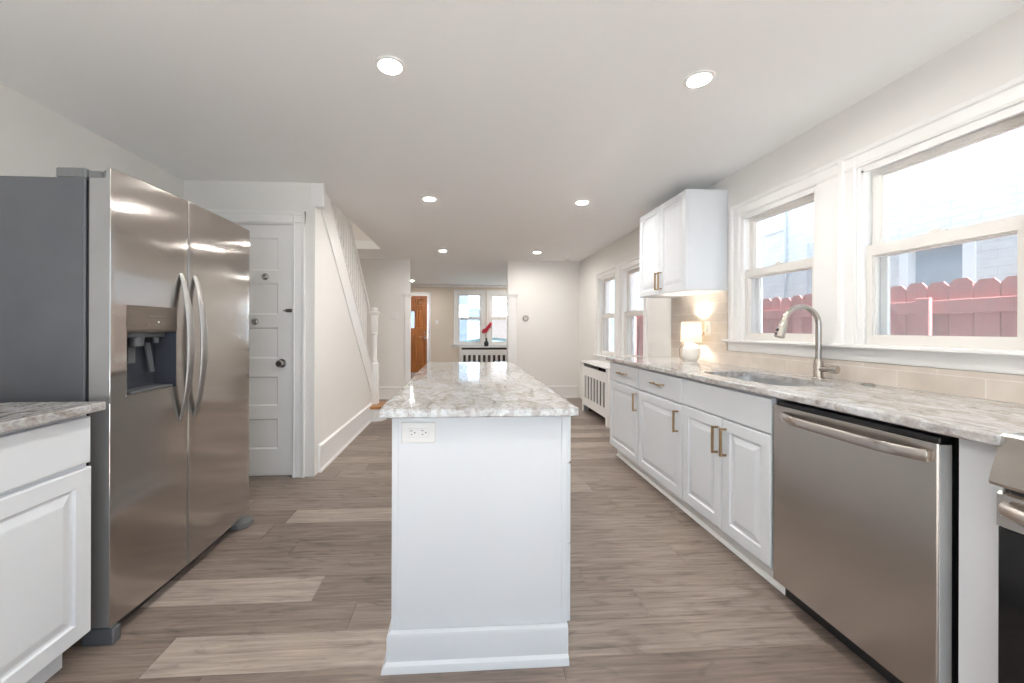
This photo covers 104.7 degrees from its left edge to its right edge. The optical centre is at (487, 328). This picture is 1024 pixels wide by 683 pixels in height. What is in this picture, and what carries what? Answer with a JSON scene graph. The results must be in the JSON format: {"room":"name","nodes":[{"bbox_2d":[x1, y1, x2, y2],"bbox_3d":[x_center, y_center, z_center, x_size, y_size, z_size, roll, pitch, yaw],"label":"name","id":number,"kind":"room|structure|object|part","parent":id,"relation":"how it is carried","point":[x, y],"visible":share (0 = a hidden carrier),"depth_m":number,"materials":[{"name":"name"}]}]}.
{"room":"kitchen","nodes":[
{"label":"kitchen","id":0,"kind":"room"},
{"bbox_2d":[0,83,183,198],"bbox_3d":[-2.491,-1.281,4.005,0.150,4.900,12.800,0,0,-4],"label":"wall","id":1,"kind":"structure","parent":0,"point":[36,140],"depth_m":2.08,"materials":[{"name":"white paint"}]},
{"bbox_2d":[184,180,297,210],"bbox_3d":[-1.934,0.010,3.147,0.865,2.322,0.120,0,0,-4],"label":"wall","id":2,"kind":"structure","parent":0,"point":[220,195],"depth_m":3.09,"materials":[{"name":"white paint"}]},
{"bbox_2d":[206,209,305,477],"bbox_3d":[-1.927,0.130,3.127,0.971,2.102,0.161,0,0,-4],"label":"door","id":3,"kind":"structure","parent":2,"relation":"in","point":[277,269],"depth_m":3.12,"materials":[{"name":"paint"}]},
{"bbox_3d":[-1.627,0.276,3.095,0.069,0.069,0.060,0,0,-4],"label":"knob","id":4,"kind":"part","parent":3,"relation":"part of","materials":[{"name":"silver metal"}]},
{"bbox_2d":[298,183,370,476],"bbox_3d":[-1.493,0.011,4.081,0.130,2.322,1.930,0,0,-4],"label":"wall","id":5,"kind":"structure","parent":0,"point":[337,389],"depth_m":3.35,"materials":[{"name":"white paint"}]},
{"bbox_2d":[311,183,325,208],"bbox_3d":[-1.347,-1.056,3.146,0.100,0.187,0.054,0,0,-4],"label":"trim","id":6,"kind":"structure","parent":5,"relation":"attached to","point":[318,190],"depth_m":3.12,"materials":[{"name":"paint"}]},
{"bbox_2d":[318,403,372,472],"bbox_3d":[-1.421,1.060,4.123,0.026,0.225,1.835,0,0,-4],"label":"baseboard","id":7,"kind":"structure","parent":5,"relation":"attached to","point":[333,445],"depth_m":3.77,"materials":[{"name":"paint"}]},
{"bbox_2d":[345,221,371,240],"bbox_3d":[-1.901,-2.500,4.456,1.076,2.458,2.690,0,0,-4],"label":"wall","id":8,"kind":"structure","parent":0,"point":[359,235],"depth_m":5.71,"materials":[{"name":"white paint"}]},
{"bbox_2d":[411,287,506,361],"bbox_3d":[-0.727,0.013,10.455,4.170,2.322,0.160,0,0,-4],"label":"wall","id":9,"kind":"structure","parent":0,"point":[442,298],"depth_m":10.35,"materials":[{"name":"beige paint"}]},
{"bbox_2d":[411,292,430,372],"bbox_3d":[-2.003,0.111,10.297,1.045,2.120,0.100,0,0,-4],"label":"door","id":10,"kind":"structure","parent":9,"relation":"in","point":[421,332],"depth_m":10.31,"materials":[{"name":"orange wood"}]},
{"bbox_3d":[-2.075,-0.227,10.295,0.398,0.495,0.015,0,0,-4],"label":"lite frame","id":11,"kind":"part","parent":10,"relation":"part of","materials":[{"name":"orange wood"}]},
{"bbox_2d":[411,284,506,287],"bbox_3d":[-0.727,-1.114,10.350,4.150,0.067,0.050,0,0,-4],"label":"trim","id":12,"kind":"structure","parent":9,"relation":"attached to","point":[412,285],"depth_m":10.32,"materials":[{"name":"paint"}]},
{"bbox_2d":[454,290,484,343],"bbox_3d":[-0.478,-0.298,10.453,0.831,1.430,0.176,0,0,-4],"label":"window","id":13,"kind":"structure","parent":9,"relation":"in","point":[457,293],"depth_m":10.39,"materials":[{"name":"paint"}]},
{"bbox_3d":[-0.478,-0.574,10.458,0.615,0.661,0.032,0,0,-4],"label":"sash","id":14,"kind":"part","parent":13,"relation":"part of","materials":[{"name":"glass"}]},
{"bbox_3d":[-0.477,0.049,10.420,0.615,0.697,0.032,0,0,-4],"label":"sash","id":15,"kind":"part","parent":13,"relation":"part of","materials":[{"name":"glass"}]},
{"bbox_2d":[451,344,506,346],"bbox_3d":[-0.044,0.459,10.398,1.850,0.085,0.062,0,0,-4],"label":"window sill","id":16,"kind":"structure","parent":9,"relation":"attached to","point":[452,345],"depth_m":10.37,"materials":[{"name":"paint"}]},
{"bbox_2d":[486,290,506,343],"bbox_3d":[0.385,-0.295,10.505,0.831,1.430,0.176,0,0,-4],"label":"window","id":17,"kind":"structure","parent":9,"relation":"in","point":[490,293],"depth_m":10.42,"materials":[{"name":"paint"}]},
{"bbox_3d":[0.386,-0.572,10.511,0.615,0.661,0.032,0,0,-4],"label":"sash","id":18,"kind":"part","parent":17,"relation":"part of","materials":[{"name":"glass"}]},
{"bbox_3d":[0.386,0.051,10.473,0.615,0.697,0.032,0,0,-4],"label":"sash","id":19,"kind":"part","parent":17,"relation":"part of","materials":[{"name":"glass"}]},
{"bbox_2d":[45,373,889,682],"bbox_3d":[-0.346,1.186,4.186,4.370,0.020,12.636,0,0,-4],"label":"floor","id":20,"kind":"structure","parent":0,"point":[301,593],"depth_m":1.69,"materials":[{"name":"wood"}]},
{"bbox_2d":[0,414,90,682],"bbox_3d":[-1.792,0.729,0.876,0.866,0.884,0.968,0,0,-4],"label":"base cabinet","id":21,"kind":"object","parent":20,"relation":"on","point":[45,477],"visible":0.98,"depth_m":1.23,"materials":[{"name":"paint"}]},
{"bbox_3d":[-1.384,0.387,1.142,0.020,0.161,0.479,0,0,-4],"label":"drawer","id":22,"kind":"part","parent":21,"relation":"part of","materials":[{"name":"paint"}]},
{"bbox_2d":[0,402,105,433],"bbox_3d":[-1.772,0.272,0.877,0.905,0.030,0.988,0,0,-4],"label":"countertop","id":23,"kind":"structure","parent":21,"relation":"on","point":[13,415],"depth_m":1.25,"materials":[{"name":"stone"}]},
{"bbox_2d":[0,167,252,645],"bbox_3d":[-1.786,0.288,1.909,0.871,1.767,0.950,0,0,-4],"label":"refrigerator","id":24,"kind":"object","parent":20,"relation":"on","point":[120,290],"visible":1,"depth_m":1.56,"materials":[{"name":"silver metal"}]},
{"bbox_3d":[-1.397,0.257,1.649,0.005,1.700,0.383,0,0,-1],"label":"freezer door","id":25,"kind":"part","parent":24,"relation":"part of","materials":[{"name":"silver metal"}]},
{"bbox_3d":[-1.418,-0.038,1.646,0.054,0.104,0.250,0,0,-1],"label":"control panel","id":26,"kind":"part","parent":24,"relation":"part of","materials":[{"name":"metal"}]},
{"bbox_3d":[-1.376,0.085,1.801,0.064,0.672,0.044,0,0,-4],"label":"handle","id":27,"kind":"part","parent":24,"relation":"part of","materials":[{"name":"metal"}]},
{"bbox_3d":[-1.380,0.085,1.891,0.064,0.672,0.044,0,0,-4],"label":"handle","id":28,"kind":"part","parent":24,"relation":"part of","materials":[{"name":"metal"}]},
{"bbox_3d":[-1.425,0.256,2.127,0.008,1.700,0.559,0,0,-5],"label":"fridge door","id":29,"kind":"part","parent":24,"relation":"part of","materials":[{"name":"silver metal"}]},
{"bbox_2d":[321,194,386,421],"bbox_3d":[-1.800,-0.388,4.250,1.265,3.118,2.035,0,0,-4],"label":"staircase","id":30,"kind":"structure","parent":20,"relation":"on","point":[343,246],"depth_m":4.35,"materials":[{"name":"white wood"}]},
{"bbox_3d":[-1.484,-1.092,4.232,0.058,1.707,1.670,0,0,-4],"label":"handrail","id":31,"kind":"part","parent":30,"relation":"part of","materials":[{"name":"paint"}]},
{"bbox_3d":[-1.468,0.351,5.120,0.132,1.258,0.132,0,0,-4],"label":"newel post","id":32,"kind":"part","parent":30,"relation":"part of","materials":[{"name":"paint"}]},
{"bbox_2d":[381,416,570,674],"bbox_3d":[-0.080,0.735,2.187,0.665,0.884,1.665,0,0,-4],"label":"kitchen island","id":33,"kind":"object","parent":20,"relation":"on","point":[481,512],"visible":0.72,"depth_m":1.39,"materials":[{"name":"paint"}]},
{"bbox_3d":[-0.322,0.684,1.374,0.022,0.784,0.012,0,0,-4],"label":"corner trim","id":34,"kind":"part","parent":33,"relation":"part of","materials":[{"name":"paint"}]},
{"bbox_2d":[401,422,435,442],"bbox_3d":[-0.240,0.362,1.371,0.121,0.073,0.010,0,0,-4],"label":"electrical outlet","id":35,"kind":"object","parent":33,"relation":"attached to","point":[411,432],"visible":1,"depth_m":1.37,"materials":[{"name":"white plastic"}]},
{"bbox_2d":[408,428,428,437],"bbox_3d":[-0.240,0.362,1.369,0.071,0.033,0.005,0,0,-4],"label":"receptacle","id":36,"kind":"object","parent":35,"relation":"attached to","point":[412,432],"depth_m":1.37,"materials":[{"name":"white plastic"}]},
{"bbox_3d":[-0.089,1.112,2.186,0.649,0.128,1.665,0,0,-4],"label":"moulding","id":37,"kind":"part","parent":33,"relation":"part of","materials":[{"name":"paint"}]},
{"bbox_2d":[379,362,578,417],"bbox_3d":[-0.078,0.278,2.185,0.657,0.030,1.789,0,0,-4],"label":"island countertop","id":38,"kind":"structure","parent":33,"relation":"on","point":[439,389],"depth_m":1.56,"materials":[{"name":"stone"}]},
{"bbox_3d":[0.274,0.685,1.411,0.022,0.784,0.012,0,0,-4],"label":"corner trim","id":39,"kind":"part","parent":33,"relation":"part of","materials":[{"name":"paint"}]},
{"bbox_3d":[0.277,0.916,1.636,0.020,0.278,0.429,0,0,-4],"label":"drawer","id":40,"kind":"part","parent":33,"relation":"part of","materials":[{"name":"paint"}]},
{"bbox_3d":[0.277,0.630,1.636,0.020,0.285,0.429,0,0,-4],"label":"drawer","id":41,"kind":"part","parent":33,"relation":"part of","materials":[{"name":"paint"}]},
{"bbox_3d":[0.278,0.393,1.636,0.020,0.175,0.429,0,0,-4],"label":"drawer","id":42,"kind":"part","parent":33,"relation":"part of","materials":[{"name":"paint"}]},
{"bbox_2d":[459,346,506,361],"bbox_3d":[-0.082,0.826,10.264,1.340,0.722,0.236,0,0,-4],"label":"radiator cover","id":43,"kind":"object","parent":20,"relation":"on","point":[466,353],"visible":0.56,"depth_m":10.18,"materials":[{"name":"paint"}]},
{"bbox_2d":[482,322,491,345],"bbox_3d":[-0.013,0.153,10.268,0.274,0.623,0.124,0,0,-4],"label":"potted orchid","id":44,"kind":"object","parent":43,"relation":"on","point":[486,343],"visible":1,"depth_m":10.23,"materials":[{"name":"plant"}]},
{"bbox_2d":[581,361,610,427],"bbox_3d":[1.516,0.829,5.203,0.271,0.725,1.040,0,0,-4],"label":"radiator cover","id":45,"kind":"object","parent":20,"relation":"on","point":[596,379],"visible":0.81,"depth_m":5.13,"materials":[{"name":"paint"}]},
{"bbox_3d":[1.499,0.835,5.698,0.241,0.693,0.010,0,0,-4],"label":"panel","id":46,"kind":"part","parent":45,"relation":"part of","materials":[{"name":"paint"}]},
{"bbox_3d":[1.559,0.835,4.710,0.241,0.693,0.010,0,0,-4],"label":"panel","id":47,"kind":"part","parent":45,"relation":"part of","materials":[{"name":"paint"}]},
{"bbox_2d":[610,361,648,479],"bbox_3d":[1.442,0.739,3.381,0.654,0.884,0.607,0,0,-4],"label":"base cabinet","id":48,"kind":"object","parent":20,"relation":"on","point":[624,382],"visible":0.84,"depth_m":3.31,"materials":[{"name":"paint"}]},
{"bbox_3d":[1.161,0.773,3.362,0.020,0.585,0.595,0,0,-4],"label":"door","id":49,"kind":"part","parent":48,"relation":"part of","materials":[{"name":"paint"}]},
{"bbox_3d":[1.162,0.390,3.362,0.020,0.156,0.595,0,0,-4],"label":"drawer","id":50,"kind":"part","parent":48,"relation":"part of","materials":[{"name":"paint"}]},
{"bbox_3d":[1.151,0.578,3.091,0.036,0.140,0.011,0,0,-4],"label":"handle","id":51,"kind":"part","parent":48,"relation":"part of","materials":[{"name":"gold metal"}]},
{"bbox_2d":[639,368,694,518],"bbox_3d":[1.480,0.739,2.769,0.654,0.884,0.615,0,0,-4],"label":"base cabinet","id":52,"kind":"object","parent":20,"relation":"on","point":[661,404],"visible":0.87,"depth_m":2.70,"materials":[{"name":"paint"}]},
{"bbox_3d":[1.198,0.773,2.754,0.020,0.585,0.608,0,0,-4],"label":"door","id":53,"kind":"part","parent":52,"relation":"part of","materials":[{"name":"paint"}]},
{"bbox_3d":[1.199,0.390,2.754,0.020,0.156,0.608,0,0,-4],"label":"drawer","id":54,"kind":"part","parent":52,"relation":"part of","materials":[{"name":"paint"}]},
{"bbox_3d":[1.188,0.587,2.495,0.036,0.138,0.011,0,0,-4],"label":"handle","id":55,"kind":"part","parent":52,"relation":"part of","materials":[{"name":"gold metal"}]},
{"bbox_2d":[683,378,784,594],"bbox_3d":[1.520,0.739,2.108,0.654,0.884,0.706,0,0,-4],"label":"base cabinet","id":56,"kind":"object","parent":20,"relation":"on","point":[728,433],"visible":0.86,"depth_m":2.01,"materials":[{"name":"paint"}]},
{"bbox_3d":[1.229,0.768,2.259,0.020,0.585,0.366,0,0,-4],"label":"door","id":57,"kind":"part","parent":56,"relation":"part of","materials":[{"name":"paint"}]},
{"bbox_3d":[1.212,0.592,2.105,0.036,0.144,0.011,0,0,-4],"label":"handle","id":58,"kind":"part","parent":56,"relation":"part of","materials":[{"name":"gold metal"}]},
{"bbox_3d":[1.216,0.589,2.038,0.036,0.146,0.011,0,0,-4],"label":"handle","id":59,"kind":"part","parent":56,"relation":"part of","materials":[{"name":"gold metal"}]},
{"bbox_3d":[1.250,0.768,1.907,0.020,0.585,0.329,0,0,-4],"label":"door","id":60,"kind":"part","parent":56,"relation":"part of","materials":[{"name":"paint"}]},
{"bbox_2d":[606,357,1023,446],"bbox_3d":[1.512,0.282,2.356,0.645,0.030,2.708,0,0,-4],"label":"countertop","id":61,"kind":"structure","parent":56,"relation":"on","point":[984,421],"depth_m":1.48,"materials":[{"name":"stone"}]},
{"bbox_2d":[679,322,707,360],"bbox_3d":[1.680,0.107,3.234,0.182,0.320,0.160,0,0,-4],"label":"table lamp","id":62,"kind":"object","parent":61,"relation":"on","point":[691,332],"visible":1,"depth_m":3.18,"materials":[{"name":"white ceramic"}]},
{"bbox_3d":[1.670,0.029,3.233,0.160,0.165,0.160,0,0,-4],"label":"lamp shade","id":63,"kind":"part","parent":62,"relation":"part of","materials":[{"name":"fabric"}]},
{"bbox_2d":[730,376,807,385],"bbox_3d":[1.490,0.392,2.129,0.390,0.190,0.652,0,0,-4],"label":"sink","id":64,"kind":"object","parent":61,"relation":"in","point":[753,379],"visible":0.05,"depth_m":2.33,"materials":[{"name":"silver metal"}]},
{"bbox_2d":[774,304,839,378],"bbox_3d":[1.661,0.070,2.058,0.282,0.396,0.124,0,0,-4],"label":"kitchen faucet","id":65,"kind":"object","parent":61,"relation":"on","point":[819,368],"visible":1,"depth_m":2.08,"materials":[{"name":"silver metal"}]},
{"bbox_3d":[1.664,0.022,2.091,0.217,0.300,0.027,0,0,-4],"label":"spout","id":66,"kind":"part","parent":65,"relation":"part of","materials":[{"name":"silver metal"}]},
{"bbox_3d":[1.773,0.211,2.047,0.043,0.043,0.081,0,0,-17],"label":"handle","id":67,"kind":"part","parent":65,"relation":"part of","materials":[{"name":"silver metal"}]},
{"bbox_2d":[861,383,875,385],"bbox_3d":[1.794,0.263,1.859,0.052,0.010,0.052,0,0,-4],"label":"switch","id":68,"kind":"object","parent":61,"relation":"on","point":[864,384],"visible":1,"depth_m":1.85,"materials":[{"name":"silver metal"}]},
{"bbox_2d":[773,400,958,682],"bbox_3d":[1.529,0.747,1.446,0.626,0.868,0.604,0,0,-4],"label":"dishwasher","id":69,"kind":"object","parent":20,"relation":"on","point":[866,510],"visible":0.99,"depth_m":1.31,"materials":[{"name":"silver metal"}]},
{"bbox_3d":[1.247,0.371,1.413,0.056,0.034,0.536,0,0,-4],"label":"handle","id":70,"kind":"part","parent":69,"relation":"part of","materials":[{"name":"silver metal"}]},
{"bbox_2d":[954,437,958,682],"bbox_3d":[1.589,0.703,1.450,0.505,0.778,0.588,0,0,-4],"label":"gasket","id":71,"kind":"object","parent":69,"relation":"in","point":[956,440],"depth_m":1.14,"materials":[{"name":"black plastic"}]},
{"bbox_2d":[958,438,1009,682],"bbox_3d":[1.609,0.740,1.066,0.604,0.884,0.094,0,0,-4],"label":"end panel","id":72,"kind":"object","parent":20,"relation":"on","point":[978,529],"visible":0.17,"depth_m":1.05,"materials":[{"name":"paint"}]},
{"bbox_2d":[988,432,1023,682],"bbox_3d":[1.579,0.721,0.627,0.687,0.920,0.762,0,0,-4],"label":"range","id":73,"kind":"object","parent":20,"relation":"on","point":[1007,470],"visible":1,"depth_m":0.96,"materials":[{"name":"grey metal"}]},
{"bbox_3d":[1.306,0.326,0.610,0.060,0.130,0.758,0,0,-4],"label":"control panel","id":74,"kind":"part","parent":73,"relation":"part of","materials":[{"name":"silver metal"}]},
{"bbox_3d":[1.315,0.448,0.612,0.039,0.086,0.752,0,0,-4],"label":"oven door","id":75,"kind":"part","parent":73,"relation":"part of","materials":[{"name":"silver metal"}]},
{"bbox_3d":[1.315,0.729,0.612,0.037,0.474,0.752,0,0,-4],"label":"oven glass","id":76,"kind":"part","parent":73,"relation":"part of","materials":[{"name":"glass"}]},
{"bbox_3d":[1.267,0.443,0.607,0.060,0.038,0.716,0,0,-4],"label":"handle","id":77,"kind":"part","parent":73,"relation":"part of","materials":[{"name":"silver metal"}]},
{"bbox_2d":[359,259,579,397],"bbox_3d":[-0.496,0.014,6.687,4.170,2.322,0.150,0,0,-4],"label":"wall","id":78,"kind":"structure","parent":0,"point":[547,344],"depth_m":6.69,"materials":[{"name":"white paint"}]},
{"bbox_2d":[379,387,401,398],"bbox_3d":[-1.973,1.068,6.508,1.165,0.205,0.026,0,0,-4],"label":"baseboard","id":79,"kind":"structure","parent":78,"relation":"attached to","point":[384,392],"depth_m":6.53,"materials":[{"name":"paint"}]},
{"bbox_2d":[403,293,412,383],"bbox_3d":[-1.326,0.292,6.537,0.156,1.762,0.048,0,0,-4],"label":"trim","id":80,"kind":"structure","parent":78,"relation":"attached to","point":[407,296],"depth_m":6.54,"materials":[{"name":"paint"}]},
{"bbox_2d":[506,294,517,363],"bbox_3d":[0.416,0.297,6.644,0.199,1.762,0.048,0,0,-4],"label":"trim","id":81,"kind":"structure","parent":78,"relation":"attached to","point":[511,297],"depth_m":6.65,"materials":[{"name":"paint"}]},
{"bbox_2d":[547,386,577,397],"bbox_3d":[1.028,1.077,6.693,1.020,0.205,0.026,0,0,-4],"label":"baseboard","id":82,"kind":"structure","parent":78,"relation":"attached to","point":[564,391],"depth_m":6.71,"materials":[{"name":"paint"}]},
{"bbox_2d":[0,0,1023,284],"bbox_3d":[-0.267,-1.206,4.146,4.311,0.120,12.810,0,0,-4],"label":"ceiling","id":83,"kind":"structure","parent":0,"point":[508,114],"depth_m":1.91,"materials":[{"name":"paint"}]},
{"bbox_2d":[374,55,404,75],"bbox_3d":[-0.425,-1.142,1.718,0.132,0.009,0.132,0,0,-4],"label":"recessed light","id":84,"kind":"object","parent":83,"relation":"in","point":[389,65],"visible":1,"depth_m":1.72,"materials":[{"name":"paint"}]},
{"bbox_2d":[422,196,436,201],"bbox_3d":[-0.513,-1.142,3.487,0.132,0.009,0.132,0,0,-4],"label":"recessed light","id":85,"kind":"object","parent":83,"relation":"in","point":[427,198],"visible":1,"depth_m":3.48,"materials":[{"name":"white"}]},
{"bbox_2d":[575,200,589,204],"bbox_3d":[0.857,-1.138,3.571,0.132,0.009,0.132,0,0,-4],"label":"recessed light","id":86,"kind":"object","parent":83,"relation":"in","point":[580,202],"visible":1,"depth_m":3.57,"materials":[{"name":"white"}]},
{"bbox_2d":[683,70,715,87],"bbox_3d":[0.968,-1.138,1.804,0.132,0.009,0.132,0,0,-4],"label":"recessed light","id":87,"kind":"object","parent":83,"relation":"in","point":[700,78],"visible":1,"depth_m":1.80,"materials":[{"name":"white"}]},
{"bbox_2d":[579,7,1023,398],"bbox_3d":[1.802,0.021,4.269,0.160,2.322,12.800,0,0,-4],"label":"wall","id":88,"kind":"structure","parent":0,"point":[993,57],"depth_m":2.00,"materials":[{"name":"white paint"}]},
{"bbox_2d":[593,354,611,362],"bbox_3d":[1.657,0.424,5.031,0.057,0.085,1.720,0,0,-4],"label":"window sill","id":89,"kind":"structure","parent":88,"relation":"attached to","point":[597,357],"depth_m":5.57,"materials":[{"name":"paint"}]},
{"bbox_2d":[596,266,615,356],"bbox_3d":[1.712,-0.214,5.445,0.176,1.195,0.776,0,0,-4],"label":"window","id":90,"kind":"structure","parent":88,"relation":"in","point":[603,278],"depth_m":5.71,"materials":[{"name":"paint"}]},
{"bbox_3d":[1.753,0.083,5.448,0.016,0.558,0.556,0,0,-4],"label":"screen frame","id":91,"kind":"part","parent":90,"relation":"part of","materials":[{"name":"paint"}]},
{"bbox_3d":[1.679,0.080,5.443,0.032,0.568,0.560,0,0,-4],"label":"sash","id":92,"kind":"part","parent":90,"relation":"part of","materials":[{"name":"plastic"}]},
{"bbox_3d":[1.719,-0.426,5.446,0.032,0.555,0.560,0,0,-4],"label":"sash","id":93,"kind":"part","parent":90,"relation":"part of","materials":[{"name":"plastic"}]},
{"bbox_2d":[616,264,617,356],"bbox_3d":[1.663,-0.216,5.026,0.026,1.195,0.060,0,0,-4],"label":"trim","id":94,"kind":"structure","parent":88,"relation":"attached to","point":[617,264],"depth_m":5.01,"materials":[{"name":"paint"}]},
{"bbox_2d":[618,256,648,356],"bbox_3d":[1.763,-0.213,4.617,0.176,1.195,0.776,0,0,-4],"label":"window","id":95,"kind":"structure","parent":88,"relation":"in","point":[627,312],"depth_m":4.88,"materials":[{"name":"paint"}]},
{"bbox_3d":[1.804,0.083,4.619,0.016,0.558,0.556,0,0,-4],"label":"screen frame","id":96,"kind":"part","parent":95,"relation":"part of","materials":[{"name":"paint"}]},
{"bbox_3d":[1.770,-0.425,4.617,0.032,0.555,0.560,0,0,-4],"label":"sash","id":97,"kind":"part","parent":95,"relation":"part of","materials":[{"name":"glass"}]},
{"bbox_3d":[1.730,0.080,4.615,0.032,0.568,0.560,0,0,-4],"label":"sash","id":98,"kind":"part","parent":95,"relation":"part of","materials":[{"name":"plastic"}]},
{"bbox_2d":[639,189,727,297],"bbox_3d":[1.598,-0.663,3.335,0.361,0.754,0.778,0,0,-4],"label":"upper cabinet","id":99,"kind":"object","parent":88,"relation":"attached to","point":[684,239],"visible":1,"depth_m":2.96,"materials":[{"name":"paint"}]},
{"bbox_3d":[1.451,-0.664,3.520,0.020,0.750,0.386,0,0,-4],"label":"door","id":100,"kind":"part","parent":99,"relation":"part of","materials":[{"name":"paint"}]},
{"bbox_3d":[1.434,-0.398,3.351,0.036,0.146,0.011,0,0,-4],"label":"handle","id":101,"kind":"part","parent":99,"relation":"part of","materials":[{"name":"gold metal"}]},
{"bbox_3d":[1.437,-0.398,3.297,0.036,0.146,0.011,0,0,-4],"label":"handle","id":102,"kind":"part","parent":99,"relation":"part of","materials":[{"name":"gold metal"}]},
{"bbox_3d":[1.475,-0.664,3.132,0.020,0.750,0.384,0,0,-4],"label":"door","id":103,"kind":"part","parent":99,"relation":"part of","materials":[{"name":"paint"}]},
{"bbox_2d":[729,159,837,341],"bbox_3d":[1.894,-0.396,2.494,0.176,0.990,0.840,0,0,-4],"label":"window","id":104,"kind":"structure","parent":88,"relation":"in","point":[747,271],"depth_m":2.76,"materials":[{"name":"paint"}]},
{"bbox_3d":[1.934,-0.161,2.518,0.016,0.477,0.576,0,0,-4],"label":"screen frame","id":105,"kind":"part","parent":104,"relation":"part of","materials":[{"name":"paint"}]},
{"bbox_3d":[1.860,-0.164,2.514,0.032,0.487,0.580,0,0,-4],"label":"sash","id":106,"kind":"part","parent":104,"relation":"part of","materials":[{"name":"plastic"}]},
{"bbox_3d":[1.899,-0.567,2.516,0.032,0.431,0.580,0,0,-4],"label":"sash","id":107,"kind":"part","parent":104,"relation":"part of","materials":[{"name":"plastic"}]},
{"bbox_2d":[816,176,837,342],"bbox_3d":[1.847,-0.362,2.137,0.014,0.883,0.133,0,0,-4],"label":"trim","id":108,"kind":"structure","parent":88,"relation":"attached to","point":[827,191],"depth_m":2.13,"materials":[{"name":"paint"}]},
{"bbox_2d":[671,290,1023,403],"bbox_3d":[1.833,-0.009,2.385,0.008,0.554,2.727,0,0,-4],"label":"tile backsplash","id":109,"kind":"structure","parent":88,"relation":"attached to","point":[713,306],"depth_m":2.08,"materials":[{"name":"tile"}]},
{"bbox_2d":[705,321,710,335],"bbox_3d":[1.775,0.002,3.184,0.010,0.116,0.078,0,0,-4],"label":"wall outlet","id":110,"kind":"object","parent":109,"relation":"attached to","point":[707,323],"visible":1,"depth_m":3.17,"materials":[{"name":"white plastic"}]},
{"bbox_2d":[722,339,1023,374],"bbox_3d":[1.837,0.122,2.084,0.060,0.085,1.735,0,0,-4],"label":"window sill","id":111,"kind":"structure","parent":88,"relation":"attached to","point":[982,360],"depth_m":1.75,"materials":[{"name":"paint"}]},
{"bbox_2d":[837,75,1023,350],"bbox_3d":[1.944,-0.396,1.677,0.176,0.990,0.796,0,0,-4],"label":"window","id":112,"kind":"structure","parent":88,"relation":"in","point":[865,247],"depth_m":1.82,"materials":[{"name":"paint"}]},
{"bbox_3d":[1.985,-0.161,1.680,0.016,0.477,0.576,0,0,-4],"label":"screen frame","id":113,"kind":"part","parent":112,"relation":"part of","materials":[{"name":"paint"}]},
{"bbox_3d":[1.911,-0.164,1.675,0.032,0.487,0.580,0,0,-4],"label":"sash","id":114,"kind":"part","parent":112,"relation":"part of","materials":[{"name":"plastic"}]},
{"bbox_3d":[1.950,-0.567,1.678,0.032,0.431,0.580,0,0,-4],"label":"sash","id":115,"kind":"part","parent":112,"relation":"part of","materials":[{"name":"plastic"}]},
{"label":"outside","id":116,"kind":"structure","parent":0,"visible":0},
{"bbox_3d":[16.333,1.826,-3.555,27.820,0.100,30.900,0,0,-4],"label":"alley","id":117,"kind":"object","parent":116,"visible":0},
{"bbox_2d":[610,126,1023,351],"bbox_3d":[5.438,-1.732,5.343,3.400,6.950,16.400,0,0,-4],"label":"neighbor house","id":118,"kind":"structure","parent":117,"relation":"on","point":[983,181],"depth_m":3.61,"materials":[{"name":"white paint"}]},
{"bbox_3d":[4.205,-0.166,3.645,0.020,1.210,0.440,0,0,-4],"label":"pane","id":119,"kind":"part","parent":118,"relation":"part of","materials":[{"name":"glass"}]},
{"bbox_2d":[635,276,1016,355],"bbox_3d":[2.933,0.705,4.304,0.079,2.062,6.232,0,0,-4],"label":"wooden fence","id":120,"kind":"object","parent":117,"relation":"on","point":[987,307],"visible":0.2,"depth_m":2.66,"materials":[{"name":"wood"}]},
{"bbox_3d":[2.724,0.762,7.281,0.026,1.945,0.088,0,0,-4],"label":"post","id":121,"kind":"part","parent":120,"relation":"part of","materials":[{"name":"wood"}]},
{"bbox_3d":[2.943,-0.144,4.288,0.040,0.090,6.200,0,0,-4],"label":"rail","id":122,"kind":"part","parent":120,"relation":"part of","materials":[{"name":"wood"}]},
{"bbox_3d":[3.004,0.763,2.719,0.026,1.945,0.088,0,0,-4],"label":"post","id":123,"kind":"part","parent":120,"relation":"part of","materials":[{"name":"wood"}]},
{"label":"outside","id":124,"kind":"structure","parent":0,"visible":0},
{"bbox_3d":[3.425,1.787,25.709,70.000,0.100,29.100,0,0,-4],"label":"street","id":125,"kind":"object","parent":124,"visible":0},
{"bbox_2d":[411,296,479,341],"bbox_3d":[-4.675,-2.687,25.686,8.800,8.800,8.350,0,0,-4],"label":"house","id":126,"kind":"structure","parent":125,"relation":"on","point":[468,305],"depth_m":21.97,"materials":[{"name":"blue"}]},
{"bbox_3d":[-1.350,-0.902,22.029,0.440,0.650,0.020,0,0,-4],"label":"pane","id":127,"kind":"part","parent":126,"relation":"part of","materials":[{"name":"glass"}]},
{"bbox_3d":[-0.716,0.600,22.068,0.680,1.850,0.020,0,0,-4],"label":"pane","id":128,"kind":"part","parent":126,"relation":"part of","materials":[{"name":"glass"}]},
{"bbox_3d":[-0.699,-1.650,22.068,0.600,0.950,0.020,0,0,-4],"label":"pane","id":129,"kind":"part","parent":126,"relation":"part of","materials":[{"name":"glass"}]},
{"bbox_2d":[464,337,506,341],"bbox_3d":[0.047,1.019,13.629,4.530,1.415,1.780,0,0,-4],"label":"car","id":130,"kind":"object","parent":125,"relation":"on","point":[494,339],"visible":0.02,"depth_m":13.02,"materials":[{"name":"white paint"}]},
{"bbox_2d":[492,296,506,338],"bbox_3d":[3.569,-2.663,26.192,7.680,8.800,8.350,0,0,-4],"label":"house","id":131,"kind":"structure","parent":125,"relation":"on","point":[499,303],"depth_m":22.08,"materials":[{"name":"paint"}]},
{"bbox_3d":[0.607,-1.137,22.149,0.320,0.730,0.020,0,0,-4],"label":"pane","id":132,"kind":"part","parent":131,"relation":"part of","materials":[{"name":"glass"}]}
]}

